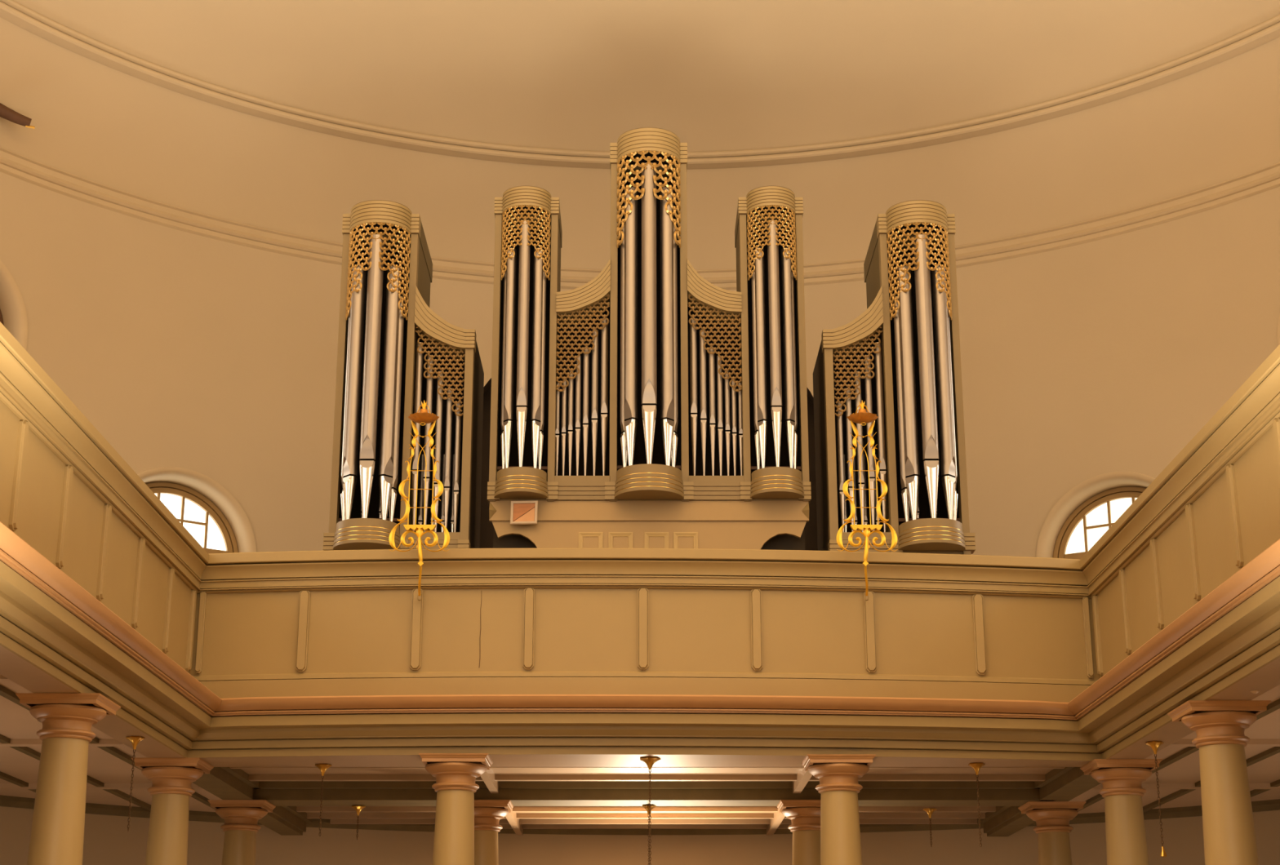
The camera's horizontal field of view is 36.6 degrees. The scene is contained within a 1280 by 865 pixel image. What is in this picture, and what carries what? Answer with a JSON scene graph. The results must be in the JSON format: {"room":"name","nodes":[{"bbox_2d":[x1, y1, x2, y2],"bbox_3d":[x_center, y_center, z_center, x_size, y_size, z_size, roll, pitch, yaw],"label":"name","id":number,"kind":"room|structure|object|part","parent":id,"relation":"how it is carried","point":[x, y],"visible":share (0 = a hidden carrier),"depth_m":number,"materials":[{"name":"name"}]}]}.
{"room":"church interior","nodes":[
{"label":"church interior","id":0,"kind":"room"},
{"bbox_2d":[0,0,1279,270],"bbox_3d":[0.300,-11.790,11.763,24.900,4.390,47.450,0,-17,0],"label":"ceiling","id":1,"kind":"structure","parent":0,"point":[716,75],"depth_m":31.52,"materials":[{"name":"paint"}]},
{"bbox_2d":[0,102,35,128],"bbox_3d":[-10.028,-5.267,28.698,2.175,1.206,0.280,10,-20,-30],"label":"wall bracket","id":2,"kind":"object","parent":1,"relation":"attached to","point":[6,113],"visible":1,"depth_m":28.86,"materials":[{"name":"brown wood"}]},
{"bbox_2d":[0,0,1279,169],"bbox_3d":[0.300,-11.577,11.225,23.100,0.258,46.550,0,-17,0],"label":"trim","id":3,"kind":"structure","parent":1,"relation":"attached to","point":[11,11],"depth_m":31.69,"materials":[{"name":"paint"}]},
{"bbox_2d":[0,171,1279,864],"bbox_3d":[0.300,-2.935,9.005,24.900,14.160,47.450,0,-17,0],"label":"wall","id":4,"kind":"structure","parent":0,"point":[215,359],"depth_m":30.71,"materials":[{"name":"paint"}]},
{"bbox_2d":[0,260,27,350],"bbox_3d":[-10.069,-0.854,27.707,0.533,4.310,2.615,-12,-21,33],"label":"window","id":5,"kind":"structure","parent":4,"relation":"in","point":[13,315],"depth_m":28.85,"materials":[{"name":"paint"}]},
{"bbox_3d":[-10.231,-0.751,27.793,0.139,4.165,2.398,-12,-21,33],"label":"frame","id":6,"kind":"part","parent":5,"relation":"part of","materials":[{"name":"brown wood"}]},
{"bbox_2d":[137,466,256,553],"bbox_3d":[-7.224,1.671,29.997,2.595,2.250,0.532,12,-21,-35],"label":"window","id":7,"kind":"structure","parent":4,"relation":"in","point":[211,515],"depth_m":30.54,"materials":[{"name":"paint"}]},
{"bbox_3d":[-7.359,1.873,30.124,2.045,1.940,0.041,12,-21,-35],"label":"pane","id":8,"kind":"part","parent":7,"relation":"part of","materials":[{"name":"white glass"}]},
{"bbox_3d":[-7.342,1.787,30.126,2.377,2.105,0.138,12,-21,-35],"label":"frame","id":9,"kind":"part","parent":7,"relation":"part of","materials":[{"name":"paint"}]},
{"bbox_2d":[0,146,1279,289],"bbox_3d":[0.300,-9.690,11.109,24.900,0.370,47.450,0,-17,0],"label":"trim","id":10,"kind":"structure","parent":4,"relation":"attached to","point":[15,165],"depth_m":31.57,"materials":[{"name":"paint"}]},
{"bbox_2d":[0,795,1279,835],"bbox_3d":[0.300,5.031,26.677,23.891,0.140,8.967,0,-17,0],"label":"trim","id":11,"kind":"structure","parent":4,"relation":"attached to","point":[5,801],"depth_m":30.01,"materials":[{"name":"beige paint"}]},
{"bbox_2d":[480,377,817,551],"bbox_3d":[0.091,2.147,32.535,6.267,8.050,1.296,0,-17,0],"label":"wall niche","id":12,"kind":"object","parent":4,"relation":"attached to","point":[486,528],"visible":0.05,"depth_m":33.22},
{"bbox_2d":[1035,471,1155,559],"bbox_3d":[7.478,1.745,30.234,2.595,2.250,0.532,-12,-21,33],"label":"window","id":13,"kind":"structure","parent":4,"relation":"in","point":[1082,516],"depth_m":30.75,"materials":[{"name":"paint"}]},
{"bbox_3d":[7.590,1.862,30.367,2.377,2.105,0.138,-12,-21,33],"label":"frame","id":14,"kind":"part","parent":13,"relation":"part of","materials":[{"name":"paint"}]},
{"bbox_3d":[7.606,1.948,30.365,2.045,1.940,0.041,-12,-21,33],"label":"pane","id":15,"kind":"part","parent":13,"relation":"part of","materials":[{"name":"white glass"}]},
{"bbox_2d":[1277,314,1279,346],"bbox_3d":[10.522,-0.793,27.905,0.533,4.310,2.615,12,-21,-34],"label":"window","id":16,"kind":"structure","parent":4,"relation":"in","point":[1278,323],"depth_m":29.03,"materials":[{"name":"paint"}]},
{"bbox_2d":[0,674,1279,836],"bbox_3d":[0.300,3.014,20.234,24.800,0.480,22.470,0,-17,0],"label":"ceiling","id":17,"kind":"structure","parent":0,"point":[543,794],"depth_m":25.43,"materials":[{"name":"paint"}]},
{"bbox_2d":[0,321,222,757],"bbox_3d":[-5.030,0.701,16.047,0.880,2.305,13.060,0,-17,0],"label":"balcony","id":18,"kind":"object","parent":17,"relation":"attached to","point":[100,581],"visible":1,"depth_m":17.40,"materials":[{"name":"paint"}]},
{"bbox_3d":[-5.027,1.656,15.572,0.205,0.200,12.720,0,-17,0],"label":"architrave","id":19,"kind":"part","parent":18,"relation":"part of","materials":[{"name":"paint"}]},
{"bbox_3d":[-5.090,-0.221,16.230,0.360,0.435,12.860,0,-17,0],"label":"hand rail","id":20,"kind":"part","parent":18,"relation":"part of","materials":[{"name":"paint"}]},
{"bbox_3d":[-4.860,1.216,15.709,0.540,0.298,12.720,0,-17,0],"label":"cornice moulding","id":21,"kind":"part","parent":18,"relation":"part of","materials":[{"name":"pink paint"}]},
{"bbox_2d":[125,736,144,831],"bbox_3d":[-5.214,3.613,19.898,0.188,0.961,0.193,0,-17,0],"label":"chain","id":22,"kind":"object","parent":18,"relation":"hanging from","point":[135,740],"visible":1,"depth_m":19.96,"materials":[{"name":"gold metal"}]},
{"bbox_3d":[-5.219,3.668,19.881,0.021,0.846,0.021,16,-23,-41],"label":"chain","id":23,"kind":"part","parent":22,"relation":"part of","materials":[{"name":"metal"}]},
{"bbox_2d":[315,764,332,836],"bbox_3d":[-3.603,4.170,21.954,0.188,0.801,0.193,0,-17,0],"label":"hanging chain","id":24,"kind":"object","parent":17,"relation":"hanging from","point":[322,767],"visible":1,"depth_m":22.00,"materials":[{"name":"gold metal"}]},
{"bbox_3d":[-3.608,4.225,21.937,0.021,0.686,0.021,16,-23,-41],"label":"chain","id":25,"kind":"part","parent":24,"relation":"part of","materials":[{"name":"metal"}]},
{"bbox_2d":[351,805,365,839],"bbox_3d":[-3.777,5.235,25.965,0.188,0.449,0.193,0,-17,0],"label":"chain","id":26,"kind":"object","parent":17,"relation":"hanging from","point":[358,808],"visible":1,"depth_m":25.97,"materials":[{"name":"gold metal"}]},
{"bbox_3d":[-3.781,5.290,25.948,0.021,0.334,0.021,16,-23,-41],"label":"chain","id":27,"kind":"part","parent":26,"relation":"part of","materials":[{"name":"metal"}]},
{"bbox_2d":[322,200,484,551],"bbox_3d":[-3.078,0.691,25.406,1.845,7.191,2.175,0,-17,0],"label":"pipe organ","id":28,"kind":"object","parent":17,"relation":"on","point":[395,353],"visible":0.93,"depth_m":25.12,"materials":[{"name":"paint"}]},
{"bbox_3d":[-3.897,-0.432,25.146,0.095,4.580,0.160,0,-17,0],"label":"post","id":29,"kind":"part","parent":28,"relation":"part of","materials":[{"name":"paint"}]},
{"bbox_3d":[-3.447,-0.284,25.619,0.914,4.580,0.050,0,-17,0],"label":"panel","id":30,"kind":"part","parent":28,"relation":"part of","materials":[{"name":"silver metal"}]},
{"bbox_3d":[-3.447,-0.189,25.924,0.994,4.580,1.470,0,-17,0],"label":"panel","id":31,"kind":"part","parent":28,"relation":"part of","materials":[{"name":"silver metal"}]},
{"bbox_3d":[-2.998,-0.432,25.146,0.095,4.580,0.160,0,-17,0],"label":"post","id":32,"kind":"part","parent":28,"relation":"part of","materials":[{"name":"paint"}]},
{"bbox_3d":[-2.615,1.370,24.710,0.670,0.100,0.400,0,-17,0],"label":"rail","id":33,"kind":"part","parent":28,"relation":"part of","materials":[{"name":"paint"}]},
{"bbox_3d":[-2.615,0.037,25.440,0.670,2.880,0.001,0,-17,0],"label":"panel","id":34,"kind":"part","parent":28,"relation":"part of","materials":[{"name":"silver metal"}]},
{"bbox_3d":[-2.615,-1.322,26.011,0.670,0.878,1.342,0,-17,0],"label":"swept cornice","id":35,"kind":"part","parent":28,"relation":"part of","materials":[{"name":"paint"}]},
{"bbox_3d":[-2.225,0.342,24.905,0.110,2.960,0.160,0,-17,0],"label":"post","id":36,"kind":"part","parent":28,"relation":"part of","materials":[{"name":"paint"}]},
{"bbox_3d":[-2.185,1.578,25.410,0.030,5.500,1.540,0,-17,0],"label":"panel","id":37,"kind":"part","parent":28,"relation":"part of","materials":[{"name":"beige wood"}]},
{"bbox_2d":[186,548,1101,766],"bbox_3d":[0.097,2.496,21.809,11.104,2.305,1.289,0,-17,-1],"label":"balcony","id":38,"kind":"object","parent":17,"relation":"attached to","point":[504,654],"visible":0.98,"depth_m":21.76,"materials":[{"name":"paint"}]},
{"bbox_2d":[388,400,449,600],"bbox_3d":[-2.475,0.714,21.769,0.498,2.263,0.519,16,-23,-41],"label":"gilded ornament","id":39,"kind":"object","parent":38,"relation":"attached to","point":[423,417],"visible":1,"depth_m":21.71,"materials":[{"name":"gold metal"}]},
{"bbox_2d":[403,524,435,531],"bbox_3d":[-2.460,1.068,21.642,0.361,0.064,0.060,0,-17,0],"label":"tray","id":40,"kind":"object","parent":39,"relation":"on","point":[414,527],"depth_m":21.62,"materials":[{"name":"gold metal"}]},
{"bbox_3d":[0.088,3.499,21.489,10.424,0.200,0.605,0,-17,-1],"label":"architrave","id":41,"kind":"part","parent":38,"relation":"part of","materials":[{"name":"paint"}]},
{"bbox_3d":[0.090,1.620,22.140,10.704,0.435,0.760,0,-17,-1],"label":"hand rail","id":42,"kind":"part","parent":38,"relation":"part of","materials":[{"name":"paint"}]},
{"bbox_3d":[0.093,3.009,21.467,10.424,0.298,0.940,0,-17,-1],"label":"cornice moulding","id":43,"kind":"part","parent":38,"relation":"part of","materials":[{"name":"pink paint"}]},
{"bbox_2d":[836,400,897,600],"bbox_3d":[2.546,0.714,21.769,0.498,2.263,0.519,-16,-23,41],"label":"gilded ornament","id":44,"kind":"object","parent":38,"relation":"attached to","point":[862,416],"visible":1,"depth_m":21.72,"materials":[{"name":"gold metal"}]},
{"bbox_2d":[849,524,882,531],"bbox_3d":[2.530,1.068,21.642,0.361,0.064,0.060,0,-17,0],"label":"tray","id":45,"kind":"object","parent":44,"relation":"on","point":[866,527],"depth_m":21.62,"materials":[{"name":"gold metal"}]},
{"bbox_2d":[487,127,811,550],"bbox_3d":[0.117,0.102,25.265,4.120,8.231,1.595,0,-17,0],"label":"pipe organ","id":46,"kind":"object","parent":17,"relation":"on","point":[648,402],"visible":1,"depth_m":25.19,"materials":[{"name":"paint"}]},
{"bbox_3d":[-1.884,-0.995,25.321,0.090,3.960,0.160,0,-17,0],"label":"post","id":47,"kind":"part","parent":46,"relation":"part of","materials":[{"name":"paint"}]},
{"bbox_2d":[510,500,537,524],"bbox_3d":[-1.468,1.016,24.530,0.348,0.295,0.106,0,-17,0],"label":"framed board","id":48,"kind":"object","parent":46,"relation":"attached to","point":[522,513],"visible":1,"depth_m":24.52,"materials":[{"name":"brown wood"}]},
{"bbox_3d":[-1.511,-0.848,25.794,0.756,3.960,0.050,0,-17,0],"label":"panel","id":49,"kind":"part","parent":46,"relation":"part of","materials":[{"name":"silver metal"}]},
{"bbox_3d":[-1.138,-0.995,25.321,0.090,3.960,0.160,0,-17,0],"label":"post","id":50,"kind":"part","parent":46,"relation":"part of","materials":[{"name":"paint"}]},
{"bbox_3d":[-1.511,-0.842,25.813,0.836,3.960,0.870,0,-17,0],"label":"panel","id":51,"kind":"part","parent":46,"relation":"part of","materials":[{"name":"beige wood"}]},
{"bbox_3d":[-0.738,0.654,24.933,0.710,0.090,0.400,0,-17,0],"label":"rail","id":52,"kind":"part","parent":46,"relation":"part of","materials":[{"name":"paint"}]},
{"bbox_3d":[-0.745,-1.817,25.910,0.710,0.753,0.855,0,-17,0],"label":"swept cornice","id":53,"kind":"part","parent":46,"relation":"part of","materials":[{"name":"paint"}]},
{"bbox_3d":[-0.745,-0.531,25.617,0.710,2.590,0.001,0,-17,0],"label":"panel","id":54,"kind":"part","parent":46,"relation":"part of","materials":[{"name":"silver metal"}]},
{"bbox_3d":[-0.625,1.448,24.524,0.310,0.380,0.019,0,-17,0],"label":"panel moulding","id":55,"kind":"part","parent":46,"relation":"part of","materials":[{"name":"paint"}]},
{"bbox_3d":[-0.344,-1.348,25.431,0.095,4.700,0.160,0,-17,0],"label":"post","id":56,"kind":"part","parent":46,"relation":"part of","materials":[{"name":"paint"}]},
{"bbox_3d":[-0.245,1.448,24.524,0.310,0.380,0.019,0,-17,0],"label":"panel moulding","id":57,"kind":"part","parent":46,"relation":"part of","materials":[{"name":"paint"}]},
{"bbox_3d":[0.117,-1.201,25.904,0.936,4.700,0.050,0,-17,0],"label":"panel","id":58,"kind":"part","parent":46,"relation":"part of","materials":[{"name":"silver metal"}]},
{"bbox_3d":[0.117,0.837,24.965,4.070,0.230,0.530,0,-17,0],"label":"board","id":59,"kind":"part","parent":46,"relation":"part of","materials":[{"name":"paint"}]},
{"bbox_3d":[0.210,1.448,24.524,0.310,0.380,0.019,0,-17,0],"label":"panel moulding","id":60,"kind":"part","parent":46,"relation":"part of","materials":[{"name":"paint"}]},
{"bbox_3d":[0.578,-1.348,25.431,0.095,4.700,0.160,0,-17,0],"label":"post","id":61,"kind":"part","parent":46,"relation":"part of","materials":[{"name":"paint"}]},
{"bbox_3d":[0.580,1.448,24.524,0.310,0.380,0.019,0,-17,0],"label":"panel moulding","id":62,"kind":"part","parent":46,"relation":"part of","materials":[{"name":"paint"}]},
{"bbox_3d":[0.979,-0.531,25.617,0.710,2.590,0.001,0,-17,0],"label":"panel","id":63,"kind":"part","parent":46,"relation":"part of","materials":[{"name":"silver metal"}]},
{"bbox_3d":[0.979,-1.817,25.910,0.710,0.753,0.855,0,-17,0],"label":"swept cornice","id":64,"kind":"part","parent":46,"relation":"part of","materials":[{"name":"paint"}]},
{"bbox_3d":[0.972,0.654,24.933,0.710,0.090,0.400,0,-17,0],"label":"rail","id":65,"kind":"part","parent":46,"relation":"part of","materials":[{"name":"paint"}]},
{"bbox_3d":[1.745,-0.842,25.813,0.836,3.960,0.870,0,-17,0],"label":"panel","id":66,"kind":"part","parent":46,"relation":"part of","materials":[{"name":"beige wood"}]},
{"bbox_3d":[1.372,-0.995,25.321,0.090,3.960,0.160,0,-17,0],"label":"post","id":67,"kind":"part","parent":46,"relation":"part of","materials":[{"name":"paint"}]},
{"bbox_3d":[1.745,-0.848,25.794,0.756,3.960,0.050,0,-17,0],"label":"panel","id":68,"kind":"part","parent":46,"relation":"part of","materials":[{"name":"silver metal"}]},
{"bbox_3d":[2.118,-0.995,25.321,0.090,3.960,0.160,0,-17,0],"label":"post","id":69,"kind":"part","parent":46,"relation":"part of","materials":[{"name":"paint"}]},
{"bbox_2d":[642,804,656,864],"bbox_3d":[0.123,5.918,25.684,0.188,1.921,0.193,0,-17,0],"label":"chain","id":70,"kind":"object","parent":17,"relation":"hanging from","point":[646,806],"visible":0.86,"depth_m":25.91,"materials":[{"name":"gold metal"}]},
{"bbox_3d":[0.118,5.973,25.667,0.021,1.806,0.021,16,-23,-41],"label":"chain","id":71,"kind":"part","parent":70,"relation":"part of","materials":[{"name":"metal"}]},
{"bbox_2d":[640,756,661,864],"bbox_3d":[0.116,4.587,21.249,0.235,2.017,0.241,0,-17,0],"label":"hanging chain","id":72,"kind":"object","parent":17,"relation":"hanging from","point":[650,762],"visible":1,"depth_m":21.46,"materials":[{"name":"gold metal"}]},
{"bbox_3d":[0.110,4.642,21.232,0.021,1.902,0.021,16,-23,-41],"label":"chain","id":73,"kind":"part","parent":72,"relation":"part of","materials":[{"name":"metal"}]},
{"bbox_2d":[813,200,975,555],"bbox_3d":[3.312,0.691,25.406,1.845,7.191,2.175,0,-17,0],"label":"pipe organ","id":74,"kind":"object","parent":17,"relation":"on","point":[900,357],"visible":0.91,"depth_m":25.12,"materials":[{"name":"paint"}]},
{"bbox_3d":[2.419,1.578,25.410,0.030,5.500,1.540,0,-17,0],"label":"panel","id":75,"kind":"part","parent":74,"relation":"part of","materials":[{"name":"beige wood"}]},
{"bbox_3d":[2.459,0.342,24.905,0.110,2.960,0.160,0,-17,0],"label":"post","id":76,"kind":"part","parent":74,"relation":"part of","materials":[{"name":"paint"}]},
{"bbox_3d":[2.849,-1.322,26.011,0.670,0.878,1.342,0,-17,0],"label":"swept cornice","id":77,"kind":"part","parent":74,"relation":"part of","materials":[{"name":"paint"}]},
{"bbox_3d":[2.849,0.037,25.440,0.670,2.880,0.001,0,-17,0],"label":"panel","id":78,"kind":"part","parent":74,"relation":"part of","materials":[{"name":"metal"}]},
{"bbox_3d":[2.849,1.370,24.710,0.670,0.100,0.400,0,-17,0],"label":"rail","id":79,"kind":"part","parent":74,"relation":"part of","materials":[{"name":"paint"}]},
{"bbox_3d":[3.232,-0.432,25.146,0.095,4.580,0.160,0,-17,0],"label":"post","id":80,"kind":"part","parent":74,"relation":"part of","materials":[{"name":"paint"}]},
{"bbox_3d":[3.681,-0.189,25.924,0.994,4.580,1.470,0,-17,0],"label":"panel","id":81,"kind":"part","parent":74,"relation":"part of","materials":[{"name":"silver metal"}]},
{"bbox_3d":[3.681,-0.284,25.619,0.914,4.580,0.050,0,-17,0],"label":"panel","id":82,"kind":"part","parent":74,"relation":"part of","materials":[{"name":"silver metal"}]},
{"bbox_3d":[4.130,-0.432,25.146,0.095,4.580,0.160,0,-17,0],"label":"post","id":83,"kind":"part","parent":74,"relation":"part of","materials":[{"name":"paint"}]},
{"bbox_2d":[922,808,937,846],"bbox_3d":[3.945,5.363,26.270,0.188,0.513,0.193,0,-17,0],"label":"chain","id":84,"kind":"object","parent":17,"relation":"hanging from","point":[929,811],"visible":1,"depth_m":26.29,"materials":[{"name":"gold metal"}]},
{"bbox_3d":[3.940,5.418,26.253,0.021,0.398,0.021,16,-23,-41],"label":"chain","id":85,"kind":"part","parent":84,"relation":"part of","materials":[{"name":"metal"}]},
{"bbox_2d":[968,763,985,847],"bbox_3d":[3.823,4.203,21.846,0.188,0.929,0.193,0,-17,0],"label":"hanging chain","id":86,"kind":"object","parent":17,"relation":"hanging from","point":[976,766],"visible":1,"depth_m":21.91,"materials":[{"name":"gold metal"}]},
{"bbox_3d":[3.818,4.258,21.829,0.021,0.814,0.021,16,-23,-41],"label":"chain","id":87,"kind":"part","parent":86,"relation":"part of","materials":[{"name":"metal"}]},
{"bbox_2d":[1067,344,1279,759],"bbox_3d":[5.190,0.743,16.181,0.880,2.305,13.340,0,-17,0],"label":"balcony","id":88,"kind":"object","parent":17,"relation":"attached to","point":[1184,586],"visible":0.99,"depth_m":17.93,"materials":[{"name":"paint"}]},
{"bbox_2d":[1145,741,1166,857],"bbox_3d":[5.416,3.827,20.202,0.188,1.188,0.193,0,-17,0],"label":"chain","id":89,"kind":"object","parent":88,"relation":"hanging from","point":[1154,745],"visible":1,"depth_m":20.28,"materials":[{"name":"gold metal"}]},
{"bbox_3d":[5.411,3.850,20.195,0.021,1.006,0.021,16,-23,-41],"label":"chain","id":90,"kind":"part","parent":89,"relation":"part of","materials":[{"name":"metal"}]},
{"bbox_2d":[1160,846,1166,857],"bbox_3d":[5.411,4.337,20.044,0.068,0.120,0.068,0,-17,0],"label":"cup","id":91,"kind":"object","parent":89,"relation":"on","point":[1162,854],"depth_m":20.03,"materials":[{"name":"gold metal"}]},
{"bbox_3d":[5.020,1.257,15.843,0.540,0.298,13.000,0,-17,0],"label":"cornice moulding","id":92,"kind":"part","parent":88,"relation":"part of","materials":[{"name":"pink paint"}]},
{"bbox_3d":[5.250,-0.179,16.364,0.360,0.435,13.140,0,-17,0],"label":"hand rail","id":93,"kind":"part","parent":88,"relation":"part of","materials":[{"name":"paint"}]},
{"bbox_3d":[5.188,1.697,15.706,0.205,0.200,13.000,0,-17,0],"label":"architrave","id":94,"kind":"part","parent":88,"relation":"part of","materials":[{"name":"paint"}]},
{"bbox_2d":[1250,690,1259,693],"bbox_3d":[5.520,2.264,17.407,0.110,0.170,0.110,0,-17,0],"label":"ceiling lamp","id":95,"kind":"object","parent":88,"relation":"attached to","point":[1253,691],"visible":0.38,"depth_m":17.36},
{"bbox_3d":[0.250,4.080,7.213,26.500,0.300,48.800,0,-17,0],"label":"floor","id":96,"kind":"structure","parent":0,"visible":0},
{"bbox_2d":[15,693,120,864],"bbox_3d":[-5.250,4.633,17.148,0.760,4.551,0.760,0,-17,0],"label":"column","id":97,"kind":"structure","parent":96,"relation":"on","point":[67,719],"depth_m":17.46,"materials":[{"name":"paint"}]},
{"bbox_2d":[131,757,213,864],"bbox_3d":[-5.270,5.897,21.206,0.760,4.551,0.760,0,-17,0],"label":"column","id":98,"kind":"structure","parent":96,"relation":"on","point":[171,779],"depth_m":21.54,"materials":[{"name":"paint"}]},
{"bbox_2d":[207,800,275,864],"bbox_3d":[-5.280,7.093,25.044,0.760,4.551,0.760,0,-17,0],"label":"column","id":99,"kind":"structure","parent":96,"relation":"on","point":[240,828],"depth_m":25.40,"materials":[{"name":"paint"}]},
{"bbox_2d":[418,753,493,864],"bbox_3d":[-2.040,5.790,20.862,0.760,4.551,0.760,0,-17,0],"label":"column","id":100,"kind":"structure","parent":96,"relation":"on","point":[455,775],"depth_m":21.19,"materials":[{"name":"paint"}]},
{"bbox_2d":[474,800,513,864],"bbox_3d":[-2.080,7.093,25.044,0.760,4.551,0.760,0,-17,0],"label":"column","id":101,"kind":"structure","parent":96,"relation":"on","point":[488,814],"depth_m":25.39,"materials":[{"name":"paint"}]},
{"bbox_2d":[777,800,820,864],"bbox_3d":[2.220,7.093,25.044,0.760,4.551,0.760,0,-17,0],"label":"column","id":102,"kind":"structure","parent":96,"relation":"on","point":[804,815],"depth_m":25.39,"materials":[{"name":"paint"}]},
{"bbox_2d":[801,754,875,864],"bbox_3d":[2.210,5.814,20.938,0.760,4.551,0.760,0,-17,0],"label":"column","id":103,"kind":"structure","parent":96,"relation":"on","point":[838,775],"depth_m":21.27,"materials":[{"name":"paint"}]},
{"bbox_2d":[1017,801,1086,864],"bbox_3d":[5.500,7.146,25.216,0.760,4.551,0.760,0,-17,0],"label":"column","id":104,"kind":"structure","parent":96,"relation":"on","point":[1053,829],"depth_m":25.57,"materials":[{"name":"paint"}]},
{"bbox_2d":[1080,759,1162,864],"bbox_3d":[5.450,5.927,21.301,0.760,4.551,0.760,0,-17,0],"label":"column","id":105,"kind":"structure","parent":96,"relation":"on","point":[1121,780],"depth_m":21.63,"materials":[{"name":"paint"}]},
{"bbox_2d":[1167,700,1271,864],"bbox_3d":[5.430,4.752,17.530,0.760,4.551,0.760,0,-17,0],"label":"column","id":106,"kind":"structure","parent":96,"relation":"on","point":[1220,726],"depth_m":17.85,"materials":[{"name":"paint"}]}
]}

